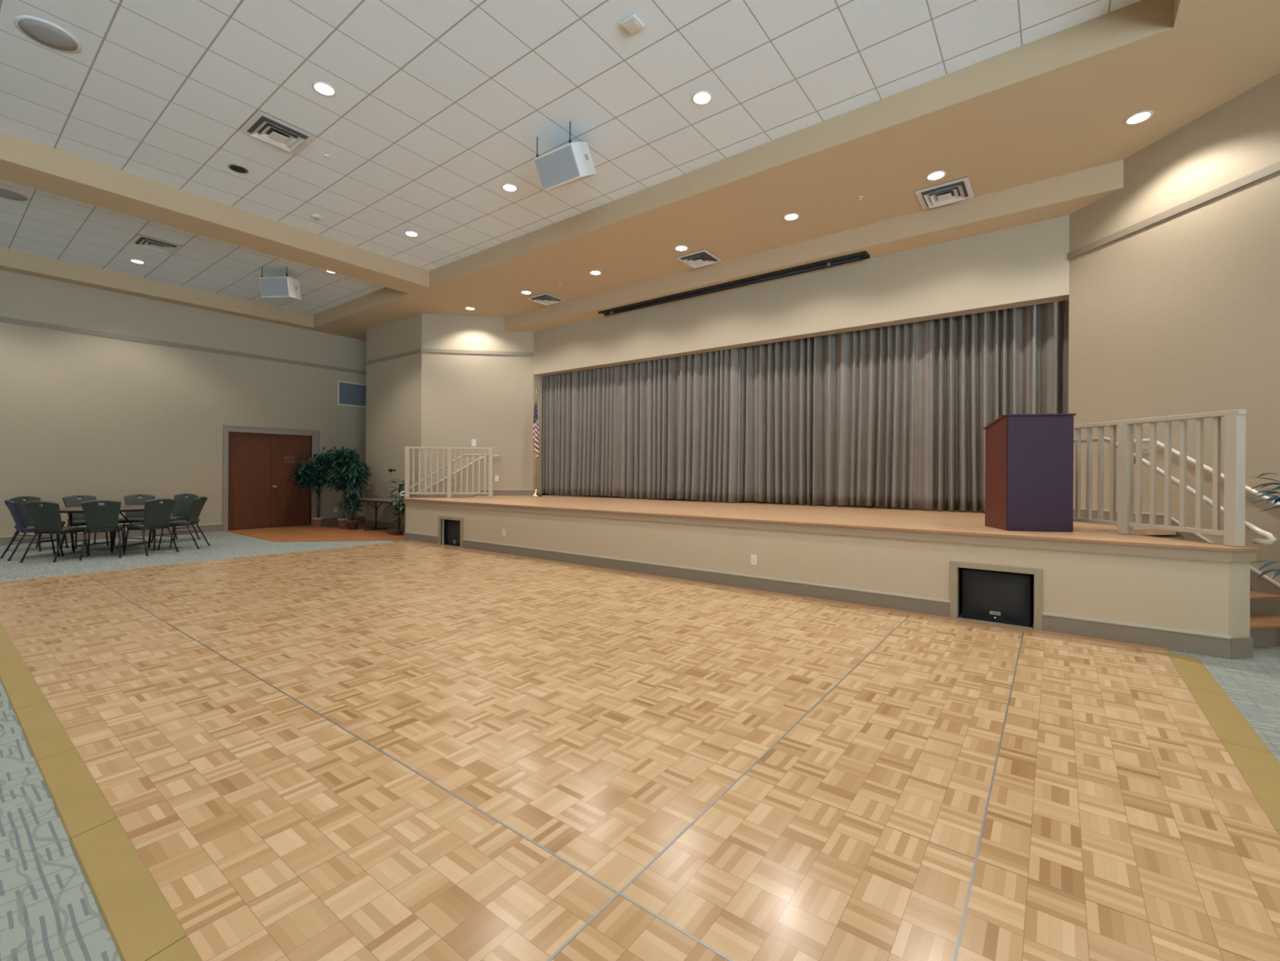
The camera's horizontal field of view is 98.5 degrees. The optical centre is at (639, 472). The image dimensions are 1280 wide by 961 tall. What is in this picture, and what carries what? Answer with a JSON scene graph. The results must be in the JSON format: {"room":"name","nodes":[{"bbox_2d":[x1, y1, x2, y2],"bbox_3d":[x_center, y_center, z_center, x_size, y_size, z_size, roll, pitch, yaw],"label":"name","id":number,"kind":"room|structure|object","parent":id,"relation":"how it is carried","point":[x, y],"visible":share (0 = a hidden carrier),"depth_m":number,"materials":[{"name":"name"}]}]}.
{"room":"event hall","nodes":[
{"label":"event hall","id":0,"kind":"room"},
{"bbox_2d":[0,270,366,536],"bbox_3d":[-11.744,-1.128,10.120,0.250,5.120,20.000,0,0,37],"label":"wall","id":1,"kind":"structure","parent":0,"point":[101,417],"depth_m":11.59,"materials":[{"name":"paint"}]},
{"bbox_2d":[0,523,222,546],"bbox_3d":[-13.648,1.237,7.387,0.024,0.170,13.360,0,0,37],"label":"baseboard","id":2,"kind":"structure","parent":1,"relation":"attached to","point":[4,540],"depth_m":11.19,"materials":[{"name":"paint"}]},
{"bbox_2d":[0,316,366,374],"bbox_3d":[-11.776,-2.793,9.837,0.025,0.090,19.500,0,0,37],"label":"trim","id":3,"kind":"structure","parent":1,"relation":"attached to","point":[3,319],"depth_m":11.87,"materials":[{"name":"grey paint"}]},
{"bbox_2d":[222,424,319,530],"bbox_3d":[-9.023,0.121,13.573,0.145,2.440,2.080,0,0,37],"label":"door","id":4,"kind":"structure","parent":1,"relation":"in","point":[257,493],"depth_m":13.45,"materials":[{"name":"brown paint"}]},
{"bbox_2d":[323,515,365,524],"bbox_3d":[-7.149,1.270,16.000,0.024,0.164,4.060,0,0,37],"label":"baseboard","id":5,"kind":"structure","parent":1,"relation":"attached to","point":[333,519],"depth_m":14.73,"materials":[{"name":"paint"}]},
{"bbox_2d":[337,380,365,407],"bbox_3d":[-7.806,-2.136,15.107,0.020,0.640,0.900,0,0,37],"label":"air vent","id":6,"kind":"object","parent":1,"relation":"in","point":[349,393],"visible":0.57,"depth_m":15.04,"materials":[{"name":"grey metal"}]},
{"bbox_2d":[0,179,385,315],"bbox_3d":[-11.068,-4.055,6.553,4.600,0.100,15.300,0,0,37],"label":"ceiling","id":7,"kind":"structure","parent":0,"point":[50,225],"depth_m":10.06,"materials":[{"name":"tile"}]},
{"bbox_2d":[0,186,30,201],"bbox_3d":[-9.043,-3.984,7.893,0.424,0.017,0.424,0,0,37],"label":"ceiling speaker","id":8,"kind":"object","parent":7,"relation":"attached to","point":[5,193],"visible":1,"depth_m":7.92,"materials":[{"name":"white plastic"}]},
{"bbox_2d":[128,259,145,263],"bbox_3d":[-9.513,-3.991,10.440,0.224,0.008,0.224,0,0,37],"label":"recessed light","id":9,"kind":"object","parent":7,"relation":"in","point":[137,261],"visible":1,"depth_m":10.44,"materials":[{"name":"white glass"}]},
{"bbox_2d":[128,233,182,253],"bbox_3d":[-8.452,-3.965,9.633,0.600,0.049,0.600,0,0,37],"label":"ceiling vent","id":10,"kind":"object","parent":7,"relation":"in","point":[142,241],"visible":1,"depth_m":9.60,"materials":[{"name":"grey metal"}]},
{"bbox_2d":[258,266,301,300],"bbox_3d":[-7.060,-3.694,10.887,0.600,0.575,0.494,0,0,5],"label":"speaker","id":11,"kind":"object","parent":7,"relation":"hanging from","point":[280,288],"visible":1,"depth_m":10.69},
{"bbox_2d":[259,277,288,296],"bbox_3d":[-7.079,-3.591,10.677,0.556,0.332,0.072,0,0,5],"label":"grille","id":12,"kind":"object","parent":11,"relation":"attached to","point":[269,286],"depth_m":10.67,"materials":[{"name":"grey fabric"}]},
{"bbox_2d":[365,313,422,523],"bbox_3d":[-4.849,-1.139,14.982,2.540,5.020,3.930,0,0,37],"label":"wall","id":13,"kind":"structure","parent":0,"point":[393,386],"depth_m":13.41,"materials":[{"name":"paint"}]},
{"bbox_2d":[364,519,404,530],"bbox_3d":[-6.053,1.276,13.404,2.540,0.164,0.024,0,0,37],"label":"baseboard","id":14,"kind":"structure","parent":13,"relation":"attached to","point":[371,522],"depth_m":13.58,"materials":[{"name":"paint"}]},
{"bbox_2d":[364,348,421,364],"bbox_3d":[-6.035,-2.806,13.407,2.570,0.080,0.025,0,0,37],"label":"trim","id":15,"kind":"structure","parent":13,"relation":"attached to","point":[415,351],"depth_m":13.32,"materials":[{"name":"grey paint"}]},
{"bbox_2d":[420,313,542,497],"bbox_3d":[-3.685,-1.133,12.938,2.729,5.020,0.329,0,0,-11],"label":"wall","id":16,"kind":"structure","parent":0,"point":[489,399],"depth_m":12.83,"materials":[{"name":"paint"}]},
{"bbox_2d":[415,454,499,496],"bbox_3d":[-4.247,0.058,12.701,1.968,0.962,0.112,0,0,-8],"label":"wall handrail","id":17,"kind":"object","parent":16,"relation":"attached to","point":[498,455],"visible":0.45,"depth_m":12.66,"materials":[{"name":"beige metal"}]},
{"bbox_2d":[471,439,475,446],"bbox_3d":[-3.857,-0.694,12.803,0.100,0.160,0.016,0,0,-8],"label":"light switch","id":18,"kind":"object","parent":16,"relation":"attached to","point":[473,441],"visible":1,"depth_m":12.80,"materials":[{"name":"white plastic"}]},
{"bbox_2d":[421,348,533,355],"bbox_3d":[-3.754,-2.793,12.812,2.531,0.080,0.025,0,0,-8],"label":"trim","id":19,"kind":"structure","parent":16,"relation":"attached to","point":[424,350],"depth_m":12.80,"materials":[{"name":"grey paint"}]},
{"bbox_2d":[494,475,498,480],"bbox_3d":[-3.344,0.129,12.878,0.085,0.130,0.010,0,0,-8],"label":"power outlet","id":20,"kind":"object","parent":16,"relation":"attached to","point":[496,477],"visible":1,"depth_m":12.88,"materials":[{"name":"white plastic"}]},
{"bbox_2d":[469,488,533,497],"bbox_3d":[-3.774,0.880,12.810,2.531,0.993,0.028,0,0,-8],"label":"baseboard","id":21,"kind":"structure","parent":16,"relation":"attached to","point":[495,491],"depth_m":12.90,"materials":[{"name":"paint"}]},
{"bbox_2d":[0,0,1279,341],"bbox_3d":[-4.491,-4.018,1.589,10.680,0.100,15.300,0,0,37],"label":"ceiling","id":22,"kind":"structure","parent":0,"point":[437,106],"depth_m":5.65,"materials":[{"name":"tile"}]},
{"bbox_2d":[13,15,81,53],"bbox_3d":[-5.361,-3.964,5.002,0.424,0.017,0.424,0,0,37],"label":"ceiling speaker","id":23,"kind":"object","parent":22,"relation":"attached to","point":[45,33],"visible":1,"depth_m":4.98,"materials":[{"name":"white plastic"}]},
{"bbox_2d":[227,164,248,173],"bbox_3d":[-5.249,-3.967,7.210,0.224,0.008,0.224,0,0,37],"label":"recessed light","id":24,"kind":"object","parent":22,"relation":"in","point":[237,168],"visible":1,"depth_m":7.20,"materials":[{"name":"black metal"}]},
{"bbox_2d":[238,110,316,155],"bbox_3d":[-4.232,-3.941,6.449,0.600,0.049,0.600,0,0,37],"label":"ceiling vent","id":25,"kind":"object","parent":22,"relation":"in","point":[261,126],"visible":1,"depth_m":6.42,"materials":[{"name":"grey metal"}]},
{"bbox_2d":[310,213,323,220],"bbox_3d":[-5.007,-3.946,8.543,0.170,0.049,0.170,0,0,37],"label":"smoke detector","id":26,"kind":"object","parent":22,"relation":"attached to","point":[315,216],"visible":1,"depth_m":8.50,"materials":[{"name":"grey plastic"}]},
{"bbox_2d":[311,81,336,97],"bbox_3d":[-3.259,-3.956,5.696,0.224,0.008,0.224,0,0,37],"label":"recessed light","id":27,"kind":"object","parent":22,"relation":"in","point":[322,88],"visible":1,"depth_m":5.69,"materials":[{"name":"white glass"}]},
{"bbox_2d":[323,154,330,159],"bbox_3d":[-3.922,-3.945,6.910,0.080,0.039,0.080,0,0,37],"label":"sprinkler","id":28,"kind":"object","parent":22,"relation":"attached to","point":[326,156],"visible":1,"depth_m":6.90,"materials":[{"name":"white metal"}]},
{"bbox_2d":[404,231,418,236],"bbox_3d":[-3.793,-3.959,9.155,0.224,0.008,0.224,0,0,37],"label":"recessed light","id":29,"kind":"object","parent":22,"relation":"in","point":[411,233],"visible":1,"depth_m":9.15,"materials":[{"name":"white"}]},
{"bbox_2d":[464,306,475,310],"bbox_3d":[-3.770,-3.638,12.243,0.224,0.008,0.224,0,0,37],"label":"recessed light","id":30,"kind":"object","parent":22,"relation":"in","point":[465,308],"visible":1,"depth_m":12.22,"materials":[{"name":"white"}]},
{"bbox_2d":[501,183,518,191],"bbox_3d":[-1.805,-3.948,7.655,0.224,0.008,0.224,0,0,37],"label":"recessed light","id":31,"kind":"object","parent":22,"relation":"in","point":[506,187],"visible":1,"depth_m":7.66,"materials":[{"name":"white"}]},
{"bbox_2d":[520,290,532,294],"bbox_3d":[-2.293,-3.630,11.129,0.224,0.008,0.224,0,0,37],"label":"recessed light","id":32,"kind":"object","parent":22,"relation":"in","point":[526,292],"visible":1,"depth_m":11.13,"materials":[{"name":"white glass"}]},
{"bbox_2d":[525,292,566,305],"bbox_3d":[-1.966,-3.608,11.546,0.600,0.049,0.600,0,0,37],"label":"ceiling vent","id":33,"kind":"object","parent":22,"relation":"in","point":[545,299],"visible":1,"depth_m":11.51,"materials":[{"name":"grey metal"}]},
{"bbox_2d":[533,121,595,191],"bbox_3d":[-0.858,-3.668,6.554,0.600,0.558,0.544,0,0,34],"label":"speaker","id":34,"kind":"object","parent":22,"relation":"hanging from","point":[571,162],"visible":1,"depth_m":6.38},
{"bbox_2d":[534,145,579,189],"bbox_3d":[-0.963,-3.535,6.400,0.556,0.274,0.172,0,0,34],"label":"grille","id":35,"kind":"object","parent":34,"relation":"attached to","point":[558,166],"depth_m":6.38,"materials":[{"name":"grey fabric"}]},
{"bbox_2d":[589,270,601,275],"bbox_3d":[-0.808,-3.622,10.008,0.224,0.008,0.224,0,0,37],"label":"recessed light","id":36,"kind":"object","parent":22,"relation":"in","point":[593,272],"visible":1,"depth_m":10.01,"materials":[{"name":"white glass"}]},
{"bbox_2d":[619,13,644,35],"bbox_3d":[-0.070,-3.923,4.842,0.170,0.039,0.170,0,0,37],"label":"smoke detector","id":37,"kind":"object","parent":22,"relation":"attached to","point":[632,24],"visible":1,"depth_m":4.82,"materials":[{"name":"grey plastic"}]},
{"bbox_2d":[674,245,688,251],"bbox_3d":[0.668,-3.613,8.894,0.224,0.008,0.224,0,0,37],"label":"recessed light","id":38,"kind":"object","parent":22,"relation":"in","point":[680,248],"visible":1,"depth_m":8.90,"materials":[{"name":"white"}]},
{"bbox_2d":[674,248,723,268],"bbox_3d":[1.000,-3.591,9.333,0.600,0.049,0.600,0,0,37],"label":"ceiling vent","id":39,"kind":"object","parent":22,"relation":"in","point":[704,257],"visible":1,"depth_m":9.30,"materials":[{"name":"grey metal"}]},
{"bbox_2d":[691,90,712,105],"bbox_3d":[0.653,-3.934,5.800,0.224,0.008,0.224,0,0,37],"label":"recessed light","id":40,"kind":"object","parent":22,"relation":"in","point":[701,97],"visible":1,"depth_m":5.80,"materials":[{"name":"white glass"}]},
{"bbox_2d":[782,213,799,221],"bbox_3d":[2.137,-3.605,7.786,0.224,0.008,0.224,0,0,37],"label":"recessed light","id":41,"kind":"object","parent":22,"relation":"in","point":[792,216],"visible":1,"depth_m":7.78,"materials":[{"name":"white"}]},
{"bbox_2d":[925,170,946,181],"bbox_3d":[3.590,-3.597,6.689,0.224,0.008,0.224,0,0,37],"label":"recessed light","id":42,"kind":"object","parent":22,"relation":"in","point":[938,175],"visible":1,"depth_m":6.69,"materials":[{"name":"white glass"}]},
{"bbox_2d":[914,176,974,209],"bbox_3d":[3.933,-3.575,7.120,0.600,0.049,0.600,0,0,37],"label":"ceiling vent","id":43,"kind":"object","parent":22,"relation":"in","point":[959,189],"visible":1,"depth_m":7.08,"materials":[{"name":"grey metal"}]},
{"bbox_2d":[1124,110,1153,124],"bbox_3d":[5.051,-3.589,5.587,0.224,0.008,0.224,0,0,37],"label":"recessed light","id":44,"kind":"object","parent":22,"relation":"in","point":[1140,117],"visible":1,"depth_m":5.58,"materials":[{"name":"white glass"}]},
{"bbox_2d":[0,520,1279,960],"bbox_3d":[-2.898,1.471,3.433,22.350,0.221,20.400,0,0,37],"label":"floor","id":45,"kind":"structure","parent":0,"point":[409,750],"depth_m":2.55,"materials":[{"name":"brown wood"}]},
{"bbox_2d":[0,499,64,560],"bbox_3d":[-9.654,0.881,8.771,0.482,0.924,0.612,0,0,31],"label":"banquet chair","id":46,"kind":"object","parent":45,"relation":"on","point":[20,526],"visible":0.91,"depth_m":8.57,"materials":[{"name":"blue plastic"}]},
{"bbox_2d":[7,496,68,551],"bbox_3d":[-10.507,0.877,9.633,0.612,0.924,0.482,0,0,2],"label":"banquet chair","id":47,"kind":"object","parent":45,"relation":"on","point":[19,500],"visible":0.37,"depth_m":9.57,"materials":[{"name":"grey plastic"}]},
{"bbox_2d":[19,500,89,562],"bbox_3d":[-9.062,0.885,8.569,0.482,0.924,0.612,0,0,-6],"label":"banquet chair","id":48,"kind":"object","parent":45,"relation":"on","point":[46,517],"visible":1,"depth_m":8.38,"materials":[{"name":"grey plastic"}]},
{"bbox_2d":[61,494,109,548],"bbox_3d":[-10.114,0.879,10.059,0.612,0.924,0.482,0,0,27],"label":"banquet chair","id":49,"kind":"object","parent":45,"relation":"on","point":[72,500],"visible":0.53,"depth_m":10.06,"materials":[{"name":"grey plastic"}]},
{"bbox_2d":[79,499,124,560],"bbox_3d":[-8.591,0.887,8.839,0.482,0.924,0.612,0,0,-38],"label":"banquet chair","id":50,"kind":"object","parent":45,"relation":"on","point":[99,517],"visible":1,"depth_m":8.68,"materials":[{"name":"grey plastic"}]},
{"bbox_2d":[59,504,151,552],"bbox_3d":[-9.163,0.970,9.579,1.526,0.731,1.526,0,0,8],"label":"round table","id":51,"kind":"object","parent":45,"relation":"on","point":[141,507],"visible":0.35,"depth_m":9.33,"materials":[{"name":"laminate"}]},
{"bbox_2d":[113,493,155,545],"bbox_3d":[-9.642,0.881,10.530,0.482,0.924,0.612,0,0,-27],"label":"banquet chair","id":52,"kind":"object","parent":45,"relation":"on","point":[131,500],"visible":0.52,"depth_m":10.64,"materials":[{"name":"grey plastic"}]},
{"bbox_2d":[123,497,178,555],"bbox_3d":[-8.209,0.889,9.264,0.612,0.924,0.482,0,0,18],"label":"banquet chair","id":53,"kind":"object","parent":45,"relation":"on","point":[157,514],"visible":1,"depth_m":9.15,"materials":[{"name":"grey plastic"}]},
{"bbox_2d":[151,493,199,542],"bbox_3d":[-9.156,0.884,10.884,0.482,0.924,0.612,0,0,0],"label":"banquet chair","id":54,"kind":"object","parent":45,"relation":"on","point":[181,509],"visible":0.68,"depth_m":11.04,"materials":[{"name":"grey plastic"}]},
{"bbox_2d":[157,496,209,550],"bbox_3d":[-8.183,0.890,9.911,0.612,0.924,0.482,0,0,-19],"label":"banquet chair","id":55,"kind":"object","parent":45,"relation":"on","point":[198,503],"visible":0.99,"depth_m":9.84,"materials":[{"name":"grey plastic"}]},
{"bbox_2d":[286,446,345,527],"bbox_3d":[-7.972,0.345,13.632,1.080,2.006,1.382,0,0,37],"label":"potted ficus","id":56,"kind":"object","parent":45,"relation":"on","point":[309,476],"visible":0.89,"depth_m":13.42,"materials":[{"name":"plant"}]},
{"bbox_2d":[312,516,324,527],"bbox_3d":[-7.975,1.230,13.680,0.260,0.235,0.260,0,0,37],"label":"pot","id":57,"kind":"object","parent":56,"relation":"attached to","point":[318,521],"depth_m":13.60,"materials":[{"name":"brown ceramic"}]},
{"bbox_2d":[321,446,372,528],"bbox_3d":[-7.126,0.351,13.365,1.240,2.002,1.006,0,0,29],"label":"potted ficus","id":58,"kind":"object","parent":45,"relation":"on","point":[339,456],"visible":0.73,"depth_m":13.31,"materials":[{"name":"plant"}]},
{"bbox_2d":[337,517,351,528],"bbox_3d":[-7.215,1.232,13.457,0.281,0.240,0.281,0,0,37],"label":"pot","id":59,"kind":"object","parent":58,"relation":"attached to","point":[343,522],"depth_m":13.36,"materials":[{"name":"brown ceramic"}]},
{"bbox_2d":[332,462,374,529],"bbox_3d":[-6.839,0.543,13.140,1.028,1.621,0.957,0,0,37],"label":"potted ficus","id":60,"kind":"object","parent":45,"relation":"on","point":[353,524],"visible":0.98,"depth_m":13.06,"materials":[{"name":"plant"}]},
{"bbox_2d":[346,520,359,529],"bbox_3d":[-6.844,1.244,13.152,0.270,0.220,0.270,0,0,37],"label":"pot","id":61,"kind":"object","parent":60,"relation":"attached to","point":[352,524],"depth_m":13.07,"materials":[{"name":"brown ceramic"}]},
{"bbox_2d":[356,497,404,533],"bbox_3d":[-5.858,0.989,12.797,1.600,0.740,0.660,0,0,37],"label":"folding table","id":62,"kind":"object","parent":45,"relation":"on","point":[380,500],"visible":0.7,"depth_m":12.84,"materials":[{"name":"grey plastic"}]},
{"bbox_2d":[385,479,417,535],"bbox_3d":[-5.208,0.753,12.093,0.722,1.231,0.660,0,0,-14],"label":"potted plant","id":63,"kind":"object","parent":45,"relation":"on","point":[397,531],"visible":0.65,"depth_m":12.04,"materials":[{"name":"green plant"}]},
{"bbox_2d":[446,520,460,546],"bbox_3d":[-3.330,1.142,10.562,0.586,0.470,0.522,0,0,37],"label":"subwoofer","id":64,"kind":"object","parent":45,"relation":"on","point":[453,527],"visible":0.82,"depth_m":10.39,"materials":[{"name":"black paint"}]},
{"bbox_2d":[403,494,1259,658],"bbox_3d":[1.228,0.982,9.696,12.208,0.846,4.835,0,0,37],"label":"stage","id":65,"kind":"object","parent":45,"relation":"on","point":[1093,580],"visible":0.8,"depth_m":5.82,"materials":[{"name":"beige paint"}]},
{"bbox_2d":[399,446,493,497],"bbox_3d":[-4.097,-0.006,11.684,1.938,1.068,0.164,0,0,-8],"label":"stair railing","id":66,"kind":"object","parent":65,"relation":"on","point":[407,451],"visible":1,"depth_m":11.62,"materials":[{"name":"beige metal"}]},
{"bbox_2d":[502,528,505,536],"bbox_3d":[-2.314,1.025,9.376,0.075,0.120,0.010,0,0,37],"label":"power outlet","id":67,"kind":"object","parent":65,"relation":"attached to","point":[503,530],"visible":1,"depth_m":9.38,"materials":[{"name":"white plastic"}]},
{"bbox_2d":[530,386,542,496],"bbox_3d":[-2.343,-0.696,12.495,0.260,2.470,0.260,0,0,37],"label":"flag","id":68,"kind":"object","parent":65,"relation":"on","point":[535,424],"visible":1,"depth_m":12.45,"materials":[{"name":"multicoloured fabric"}]},
{"bbox_2d":[751,554,756,564],"bbox_3d":[1.362,1.041,6.602,0.075,0.120,0.010,0,0,37],"label":"power outlet","id":69,"kind":"object","parent":65,"relation":"attached to","point":[753,557],"visible":1,"depth_m":6.60,"materials":[{"name":"white plastic"}]},
{"bbox_2d":[739,299,1068,511],"bbox_3d":[3.989,-0.937,8.752,5.437,3.005,0.294,0,0,38],"label":"stage curtain","id":70,"kind":"object","parent":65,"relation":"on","point":[895,415],"visible":0.8,"depth_m":8.71,"materials":[{"name":"fabric"}]},
{"bbox_2d":[983,413,1075,532],"bbox_3d":[3.956,0.000,5.641,0.604,1.148,0.534,0,0,10],"label":"lectern","id":71,"kind":"object","parent":65,"relation":"on","point":[1029,457],"visible":1,"depth_m":5.41,"materials":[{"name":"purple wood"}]},
{"bbox_2d":[1073,409,1276,546],"bbox_3d":[4.609,0.043,5.114,0.164,1.068,1.938,0,0,-8],"label":"stair railing","id":72,"kind":"object","parent":65,"relation":"on","point":[1233,510],"visible":0.77,"depth_m":4.81,"materials":[{"name":"beige wood"}]},
{"bbox_2d":[961,568,1033,626],"bbox_3d":[3.503,1.178,5.406,0.556,0.475,0.522,0,0,37],"label":"subwoofer","id":73,"kind":"object","parent":45,"relation":"on","point":[1002,597],"visible":0.96,"depth_m":5.21,"materials":[{"name":"black paint"}]},
{"bbox_2d":[1164,537,1279,647],"bbox_3d":[5.152,1.047,5.098,1.014,0.760,1.145,0,0,-8],"label":"staircase","id":74,"kind":"structure","parent":45,"relation":"on","point":[1264,608],"depth_m":4.74,"materials":[{"name":"paint"}]},
{"bbox_2d":[1246,472,1279,578],"bbox_3d":[5.355,0.697,4.380,0.797,1.462,0.787,0,0,37],"label":"potted plant","id":75,"kind":"object","parent":45,"relation":"on","point":[1277,499],"visible":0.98,"depth_m":4.44,"materials":[{"name":"green plant"}]},
{"bbox_2d":[533,214,1069,376],"bbox_3d":[1.555,-2.948,10.107,10.360,1.330,0.270,0,0,37],"label":"wall","id":76,"kind":"structure","parent":0,"point":[1027,264],"depth_m":8.74,"materials":[{"name":"paint"}]},
{"bbox_2d":[541,347,740,502],"bbox_3d":[-0.411,-0.962,11.906,5.695,3.005,0.317,0,0,37],"label":"stage curtain","id":77,"kind":"object","parent":76,"relation":"hanging from","point":[669,428],"visible":0.87,"depth_m":11.47,"materials":[{"name":"fabric"}]},
{"bbox_2d":[504,160,1123,332],"bbox_3d":[1.338,-3.455,9.816,11.180,0.320,0.500,0,0,37],"label":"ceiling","id":78,"kind":"structure","parent":0,"point":[1063,195],"depth_m":7.91,"materials":[{"name":"paint"}]},
{"bbox_2d":[598,250,870,315],"bbox_3d":[1.307,-3.262,9.826,5.260,0.061,0.220,0,0,37],"label":"projector screen","id":79,"kind":"object","parent":78,"relation":"attached to","point":[860,255],"visible":1,"depth_m":9.41,"materials":[{"name":"black paint"}]},
{"bbox_2d":[1067,72,1279,591],"bbox_3d":[5.702,-1.080,5.855,0.329,5.020,2.729,0,0,-5],"label":"wall","id":80,"kind":"structure","parent":0,"point":[1177,314],"depth_m":5.64,"materials":[{"name":"paint"}]},
{"bbox_2d":[1067,161,1279,259],"bbox_3d":[5.611,-2.741,5.745,0.025,0.080,2.531,0,0,-8],"label":"trim","id":81,"kind":"structure","parent":80,"relation":"attached to","point":[1274,168],"depth_m":5.70,"materials":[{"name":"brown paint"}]},
{"bbox_2d":[1073,506,1279,595],"bbox_3d":[5.589,0.933,5.745,0.028,0.993,2.531,0,0,-8],"label":"baseboard","id":82,"kind":"structure","parent":80,"relation":"attached to","point":[1264,584],"depth_m":5.53,"materials":[{"name":"paint"}]},
{"bbox_2d":[1133,438,1279,508],"bbox_3d":[5.619,0.114,5.255,0.112,0.962,1.968,0,0,-8],"label":"wall handrail","id":83,"kind":"object","parent":80,"relation":"attached to","point":[1145,449],"visible":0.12,"depth_m":5.49,"materials":[{"name":"white metal"}]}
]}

